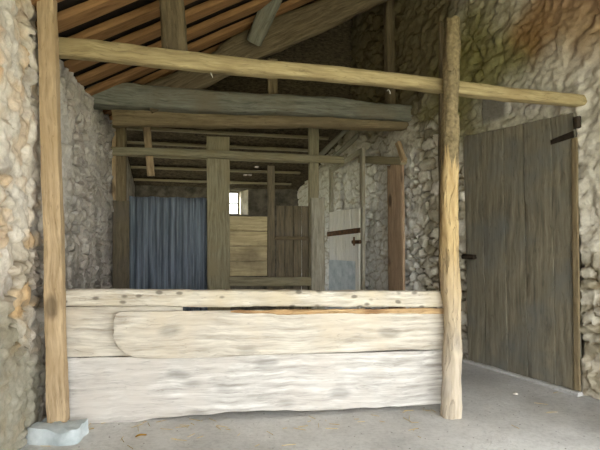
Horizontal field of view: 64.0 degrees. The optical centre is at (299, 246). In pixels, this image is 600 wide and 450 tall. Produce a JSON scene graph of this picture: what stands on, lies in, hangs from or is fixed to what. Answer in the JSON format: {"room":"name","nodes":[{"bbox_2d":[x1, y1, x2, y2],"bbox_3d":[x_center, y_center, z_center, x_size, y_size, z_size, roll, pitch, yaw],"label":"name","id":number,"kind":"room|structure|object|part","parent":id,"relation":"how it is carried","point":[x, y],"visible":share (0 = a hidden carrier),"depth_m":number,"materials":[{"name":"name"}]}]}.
{"room":"farm building","nodes":[
{"label":"farm building","id":0,"kind":"room"},
{"bbox_2d":[0,0,115,449],"bbox_3d":[-1.823,-0.275,2.667,0.514,2.950,8.000,0,0,-13],"label":"wall","id":1,"kind":"structure","parent":0,"point":[87,134],"depth_m":3.05,"materials":[{"name":"stone"}]},
{"bbox_2d":[31,0,62,10],"bbox_3d":[0.164,-2.633,3.509,4.220,2.320,0.170,0,0,-12],"label":"rafter","id":2,"kind":"object","parent":1,"relation":"on","point":[33,2],"visible":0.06,"depth_m":3.09,"materials":[{"name":"orange wood"}]},
{"bbox_2d":[35,0,136,32],"bbox_3d":[0.046,-2.611,3.861,4.147,2.276,0.171,0,0,-12],"label":"rafter","id":3,"kind":"object","parent":1,"relation":"on","point":[71,17],"visible":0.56,"depth_m":3.48,"materials":[{"name":"orange wood"}]},
{"bbox_2d":[103,110,111,114],"bbox_3d":[-0.664,-2.491,6.019,3.698,2.037,0.171,0,0,-13],"label":"rafter","id":4,"kind":"object","parent":1,"relation":"on","point":[109,112],"visible":0.02,"depth_m":5.60,"materials":[{"name":"orange wood"}]},
{"bbox_2d":[68,0,196,39],"bbox_3d":[-0.074,-2.591,4.235,4.072,2.235,0.170,0,0,-13],"label":"rafter","id":5,"kind":"object","parent":1,"relation":"on","point":[114,26],"visible":0.52,"depth_m":3.88,"materials":[{"name":"orange wood"}]},
{"bbox_2d":[64,0,242,72],"bbox_3d":[-0.188,-2.571,4.576,3.999,2.195,0.170,0,0,-12],"label":"rafter","id":6,"kind":"object","parent":1,"relation":"on","point":[192,14],"visible":0.56,"depth_m":4.31,"materials":[{"name":"orange wood"}]},
{"bbox_2d":[75,0,271,85],"bbox_3d":[-0.309,-2.551,4.947,3.924,2.154,0.171,0,0,-13],"label":"rafter","id":7,"kind":"object","parent":1,"relation":"on","point":[103,71],"visible":0.62,"depth_m":4.74,"materials":[{"name":"orange wood"}]},
{"bbox_2d":[247,0,281,45],"bbox_3d":[-0.369,-2.432,5.076,0.187,0.505,0.539,0,0,-39],"label":"strut","id":8,"kind":"object","parent":7,"relation":"attached to","point":[263,19],"visible":0.95,"depth_m":5.06,"materials":[{"name":"wood"}]},
{"bbox_2d":[84,0,312,95],"bbox_3d":[-0.426,-2.531,5.300,3.850,2.114,0.170,0,0,-12],"label":"rafter","id":9,"kind":"object","parent":1,"relation":"on","point":[227,32],"visible":0.59,"depth_m":5.11,"materials":[{"name":"orange wood"}]},
{"bbox_2d":[133,0,317,84],"bbox_3d":[-0.542,-2.511,5.649,3.773,2.077,0.170,0,0,-12],"label":"rafter","id":10,"kind":"object","parent":1,"relation":"on","point":[161,73],"visible":0.09,"depth_m":5.35,"materials":[{"name":"orange wood"}]},
{"bbox_2d":[127,127,328,139],"bbox_3d":[-1.041,-1.678,7.094,3.032,0.046,0.074,0,0,-13],"label":"batten","id":11,"kind":"object","parent":1,"relation":"attached to","point":[128,128],"visible":0.87,"depth_m":7.05,"materials":[{"name":"brown wood"}]},
{"bbox_2d":[87,82,412,121],"bbox_3d":[-0.420,-1.630,5.541,3.772,0.267,0.272,-1,0,-16],"label":"tie beam","id":12,"kind":"structure","parent":1,"relation":"on","point":[123,96],"depth_m":5.36,"materials":[{"name":"wood"}]},
{"bbox_2d":[144,0,388,112],"bbox_3d":[-0.221,-2.416,5.522,3.142,1.931,0.235,0,0,-12],"label":"rafter","id":13,"kind":"object","parent":12,"relation":"on","point":[288,29],"visible":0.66,"depth_m":5.43,"materials":[{"name":"brown wood"}]},
{"bbox_2d":[267,58,277,93],"bbox_3d":[-0.339,-1.951,5.816,0.128,0.642,0.097,0,0,-13],"label":"post","id":14,"kind":"object","parent":12,"relation":"on","point":[272,84],"visible":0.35,"depth_m":5.77,"materials":[{"name":"brown wood"}]},
{"bbox_2d":[127,156,134,200],"bbox_3d":[-2.969,-0.200,7.662,0.450,2.800,2.350,0,0,-13],"label":"wall","id":15,"kind":"structure","parent":0,"point":[130,183],"depth_m":7.79,"materials":[{"name":"grey stone"}]},
{"bbox_2d":[133,178,290,184],"bbox_3d":[-1.499,-1.149,8.477,2.740,0.045,0.076,0,0,-13],"label":"batten","id":16,"kind":"object","parent":15,"relation":"attached to","point":[134,179],"visible":0.8,"depth_m":8.38,"materials":[{"name":"brown wood"}]},
{"bbox_2d":[131,166,300,173],"bbox_3d":[-1.373,-1.295,8.095,2.821,0.045,0.077,0,0,-13],"label":"batten","id":17,"kind":"object","parent":15,"relation":"attached to","point":[132,167],"visible":0.8,"depth_m":8.02,"materials":[{"name":"brown wood"}]},
{"bbox_2d":[127,141,307,151],"bbox_3d":[-1.151,-1.551,7.427,2.963,0.046,0.076,0,0,-13],"label":"batten","id":18,"kind":"object","parent":15,"relation":"attached to","point":[128,142],"visible":0.78,"depth_m":7.42,"materials":[{"name":"brown wood"}]},
{"bbox_2d":[128,156,307,163],"bbox_3d":[-1.262,-1.423,7.761,2.893,0.045,0.076,0,0,-13],"label":"batten","id":19,"kind":"object","parent":15,"relation":"attached to","point":[128,156],"visible":0.4,"depth_m":7.77,"materials":[{"name":"brown wood"}]},
{"bbox_2d":[36,0,316,115],"bbox_3d":[0.494,-2.852,2.989,5.628,3.077,8.820,0,0,-13],"label":"ceiling","id":20,"kind":"structure","parent":0,"point":[64,4],"depth_m":4.30,"materials":[{"name":"brown wood"}]},
{"bbox_2d":[135,166,298,309],"bbox_3d":[-1.252,-1.250,9.044,4.505,4.900,0.400,0,0,-13],"label":"wall","id":21,"kind":"structure","parent":0,"point":[257,198],"depth_m":8.92,"materials":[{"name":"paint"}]},
{"bbox_2d":[206,191,239,214],"bbox_3d":[-1.467,-0.830,9.104,0.635,0.460,0.050,0,0,-13],"label":"window","id":22,"kind":"structure","parent":21,"relation":"in","point":[234,195],"depth_m":9.15,"materials":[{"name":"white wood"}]},
{"bbox_3d":[-1.467,-0.830,9.104,0.565,0.390,0.006,0,0,-13],"label":"pane","id":23,"kind":"part","parent":22,"relation":"part of","materials":[{"name":"clear glass"}]},
{"bbox_2d":[127,127,344,190],"bbox_3d":[-0.979,-1.451,7.933,3.658,0.811,2.112,0,0,-13],"label":"ceiling","id":24,"kind":"structure","parent":21,"relation":"attached to","point":[296,180],"depth_m":7.80,"materials":[{"name":"brown wood"}]},
{"bbox_2d":[319,130,348,154],"bbox_3d":[0.517,-1.561,7.057,0.569,0.562,0.062,0,0,-7],"label":"pole","id":25,"kind":"object","parent":24,"relation":"attached to","point":[342,133],"visible":0.63,"depth_m":7.03,"materials":[{"name":"brown wood"}]},
{"bbox_2d":[240,190,247,214],"bbox_3d":[-1.068,-0.830,9.083,0.014,0.460,0.425,0,0,-29],"label":"shutter","id":26,"kind":"object","parent":21,"relation":"attached to","point":[243,194],"depth_m":9.02,"materials":[{"name":"beige wood"}]},
{"bbox_2d":[19,349,599,449],"bbox_3d":[0.500,1.207,3.975,8.200,0.036,10.850,0,0,0],"label":"floor","id":27,"kind":"structure","parent":0,"point":[490,407],"depth_m":3.21,"materials":[{"name":"grey concrete"}]},
{"bbox_2d":[26,418,88,445],"bbox_3d":[-1.541,1.209,3.041,0.366,0.204,0.270,0,0,0],"label":"block","id":28,"kind":"object","parent":27,"relation":"on","point":[58,433],"visible":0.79,"depth_m":2.95,"materials":[{"name":"grey stone"}]},
{"bbox_2d":[36,0,69,422],"bbox_3d":[-1.619,-0.333,3.130,0.128,2.961,0.114,-2,0,-13],"label":"post","id":29,"kind":"object","parent":28,"relation":"on","point":[54,289],"visible":1,"depth_m":3.08,"materials":[{"name":"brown wood"}]},
{"bbox_2d":[112,128,129,306],"bbox_3d":[-2.279,-0.303,6.124,0.212,3.018,0.164,0,0,-13],"label":"post","id":30,"kind":"object","parent":27,"relation":"on","point":[120,256],"visible":0.69,"depth_m":6.06,"materials":[{"name":"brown wood"}]},
{"bbox_2d":[111,147,343,163],"bbox_3d":[-0.897,-1.213,6.353,3.084,0.127,0.095,0,0,-13],"label":"pole","id":31,"kind":"object","parent":30,"relation":"attached to","point":[117,151],"visible":0.98,"depth_m":6.31,"materials":[{"name":"brown wood"}]},
{"bbox_2d":[143,127,154,175],"bbox_3d":[-1.994,-1.317,6.317,0.160,0.774,0.077,0,0,-12],"label":"brace","id":32,"kind":"object","parent":31,"relation":"attached to","point":[146,130],"visible":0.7,"depth_m":6.29,"materials":[{"name":"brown wood"}]},
{"bbox_2d":[129,196,206,310],"bbox_3d":[-1.690,0.260,6.305,1.050,1.840,0.061,0,0,-13],"label":"curtain","id":33,"kind":"object","parent":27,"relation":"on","point":[168,236],"visible":0.62,"depth_m":6.29,"materials":[{"name":"fabric"}]},
{"bbox_2d":[206,136,229,309],"bbox_3d":[-1.083,-0.131,6.377,0.305,2.670,0.040,0,0,-13],"label":"board","id":34,"kind":"object","parent":27,"relation":"on","point":[218,170],"visible":0.74,"depth_m":6.36,"materials":[{"name":"brown wood"}]},
{"bbox_2d":[66,288,443,422],"bbox_3d":[-0.261,0.747,3.416,2.709,0.929,0.101,0,0,-7],"label":"barrier","id":35,"kind":"object","parent":27,"relation":"on","point":[176,362],"visible":0.96,"depth_m":3.38,"materials":[{"name":"beige wood"}]},
{"bbox_3d":[-0.262,0.365,3.417,2.707,0.166,0.096,0,0,-7],"label":"rail","id":36,"kind":"part","parent":35,"relation":"part of","materials":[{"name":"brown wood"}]},
{"bbox_2d":[49,392,555,448],"bbox_3d":[0.278,1.206,3.390,3.634,0.018,1.444,0,0,4],"label":"litter","id":37,"kind":"object","parent":27,"relation":"on","point":[555,392],"visible":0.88,"depth_m":3.23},
{"bbox_2d":[308,128,324,308],"bbox_3d":[0.228,-0.280,6.683,0.216,2.970,0.145,0,0,-13],"label":"upright","id":38,"kind":"object","parent":27,"relation":"on","point":[316,205],"visible":0.65,"depth_m":6.63,"materials":[{"name":"brown wood"}]},
{"bbox_2d":[229,277,310,285],"bbox_3d":[-0.396,0.469,6.509,1.135,0.128,0.057,1,0,-13],"label":"rail","id":39,"kind":"object","parent":38,"relation":"attached to","point":[233,281],"visible":1,"depth_m":6.48,"materials":[{"name":"brown wood"}]},
{"bbox_2d":[230,165,274,289],"bbox_3d":[-0.663,-0.192,6.506,0.650,1.841,0.056,0,0,-12],"label":"screen","id":40,"kind":"object","parent":39,"relation":"attached to","point":[252,238],"visible":0.92,"depth_m":6.52,"materials":[{"name":"brown wood"}]},
{"bbox_2d":[275,205,308,308],"bbox_3d":[-0.102,0.298,6.668,0.507,1.747,0.074,0,0,-13],"label":"hatch","id":41,"kind":"object","parent":38,"relation":"attached to","point":[288,228],"visible":0.55,"depth_m":6.67,"materials":[{"name":"brown wood"}]},
{"bbox_2d":[327,147,364,308],"bbox_3d":[0.649,-0.111,7.056,0.120,2.528,1.061,0,0,-22],"label":"door","id":42,"kind":"structure","parent":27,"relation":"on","point":[346,233],"depth_m":6.92,"materials":[{"name":"wood"}]},
{"bbox_3d":[0.613,0.650,7.098,0.010,0.905,0.839,0,0,-22],"label":"kick plate","id":43,"kind":"part","parent":42,"relation":"part of","materials":[{"name":"grey metal"}]},
{"bbox_3d":[0.649,0.290,7.064,0.032,1.662,0.948,0,0,-22],"label":"gate panel","id":44,"kind":"part","parent":42,"relation":"part of","materials":[{"name":"grey wood"}]},
{"bbox_3d":[0.677,-1.265,7.075,0.045,0.094,1.041,0,-7,-22],"label":"rail","id":45,"kind":"part","parent":42,"relation":"part of","materials":[{"name":"brown wood"}]},
{"bbox_2d":[387,165,404,308],"bbox_3d":[1.229,0.069,6.128,0.047,2.270,0.335,0,-1,-24],"label":"post","id":46,"kind":"object","parent":27,"relation":"on","point":[395,173],"visible":0.77,"depth_m":6.09,"materials":[{"name":"brown wood"}]},
{"bbox_2d":[438,15,461,419],"bbox_3d":[1.103,-0.246,3.531,0.164,2.976,0.340,0,0,15],"label":"log post","id":47,"kind":"object","parent":27,"relation":"on","point":[449,270],"visible":0.99,"depth_m":3.49,"materials":[{"name":"beige wood"}]},
{"bbox_2d":[59,37,586,107],"bbox_3d":[0.324,-1.282,3.586,4.112,0.288,0.122,0,0,-9],"label":"rail","id":48,"kind":"object","parent":47,"relation":"attached to","point":[93,50],"visible":0.94,"depth_m":3.47,"materials":[{"name":"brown wood"}]},
{"bbox_2d":[159,0,187,50],"bbox_3d":[-0.972,-1.755,3.667,0.229,0.666,0.239,0,0,-11],"label":"post","id":49,"kind":"object","parent":48,"relation":"on","point":[172,12],"visible":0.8,"depth_m":3.59,"materials":[{"name":"brown wood"}]},
{"bbox_2d":[438,21,443,290],"bbox_3d":[1.095,-0.678,3.726,0.044,2.178,0.108,0,0,12],"label":"slat","id":50,"kind":"object","parent":48,"relation":"attached to","point":[440,23],"visible":0.44,"depth_m":3.73,"materials":[{"name":"brown wood"}]},
{"bbox_2d":[297,0,599,399],"bbox_3d":[1.535,-1.409,6.070,0.507,5.218,7.200,0,0,-24],"label":"wall","id":51,"kind":"structure","parent":0,"point":[544,45],"depth_m":5.13,"materials":[{"name":"stone"}]},
{"bbox_2d":[112,109,408,130],"bbox_3d":[-0.344,-1.445,5.664,3.526,0.286,0.210,0,0,-15],"label":"beam","id":52,"kind":"structure","parent":51,"relation":"attached to","point":[121,118],"depth_m":5.51,"materials":[{"name":"brown wood"}]},
{"bbox_2d":[204,19,352,130],"bbox_3d":[-0.764,-2.665,6.976,3.555,1.770,0.050,0,0,-13],"label":"wall","id":53,"kind":"structure","parent":51,"relation":"attached to","point":[333,47],"depth_m":7.16,"materials":[{"name":"brown stone"}]},
{"bbox_2d":[332,133,358,155],"bbox_3d":[0.737,-1.540,7.107,0.554,0.506,0.066,0,0,-7],"label":"pole","id":54,"kind":"object","parent":51,"relation":"attached to","point":[353,139],"visible":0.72,"depth_m":7.08,"materials":[{"name":"brown wood"}]},
{"bbox_2d":[358,156,406,164],"bbox_3d":[1.082,-1.159,6.429,0.097,0.286,1.041,0,0,-24],"label":"bar","id":55,"kind":"object","parent":51,"relation":"attached to","point":[381,160],"visible":0.84,"depth_m":6.31,"materials":[{"name":"brown wood"}]},
{"bbox_2d":[395,141,406,162],"bbox_3d":[1.257,-1.183,5.969,0.065,0.287,0.185,0,0,-23],"label":"peg","id":56,"kind":"object","parent":55,"relation":"attached to","point":[401,153],"visible":1,"depth_m":5.94,"materials":[{"name":"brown wood"}]},
{"bbox_2d":[383,0,395,103],"bbox_3d":[1.167,-2.626,6.264,0.134,1.752,0.115,0,-1,-24],"label":"wall post","id":57,"kind":"object","parent":51,"relation":"attached to","point":[389,13],"visible":0.8,"depth_m":6.22,"materials":[{"name":"brown wood"}]},
{"bbox_2d":[461,112,582,396],"bbox_3d":[2.000,0.027,4.481,0.108,2.394,1.343,0,0,-24],"label":"door","id":58,"kind":"structure","parent":51,"relation":"in","point":[521,186],"depth_m":4.36,"materials":[{"name":"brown wood"}]},
{"bbox_3d":[2.003,1.198,4.467,0.073,0.052,1.311,0,0,-24],"label":"sill","id":59,"kind":"part","parent":58,"relation":"part of","materials":[{"name":"grey concrete"}]}
]}

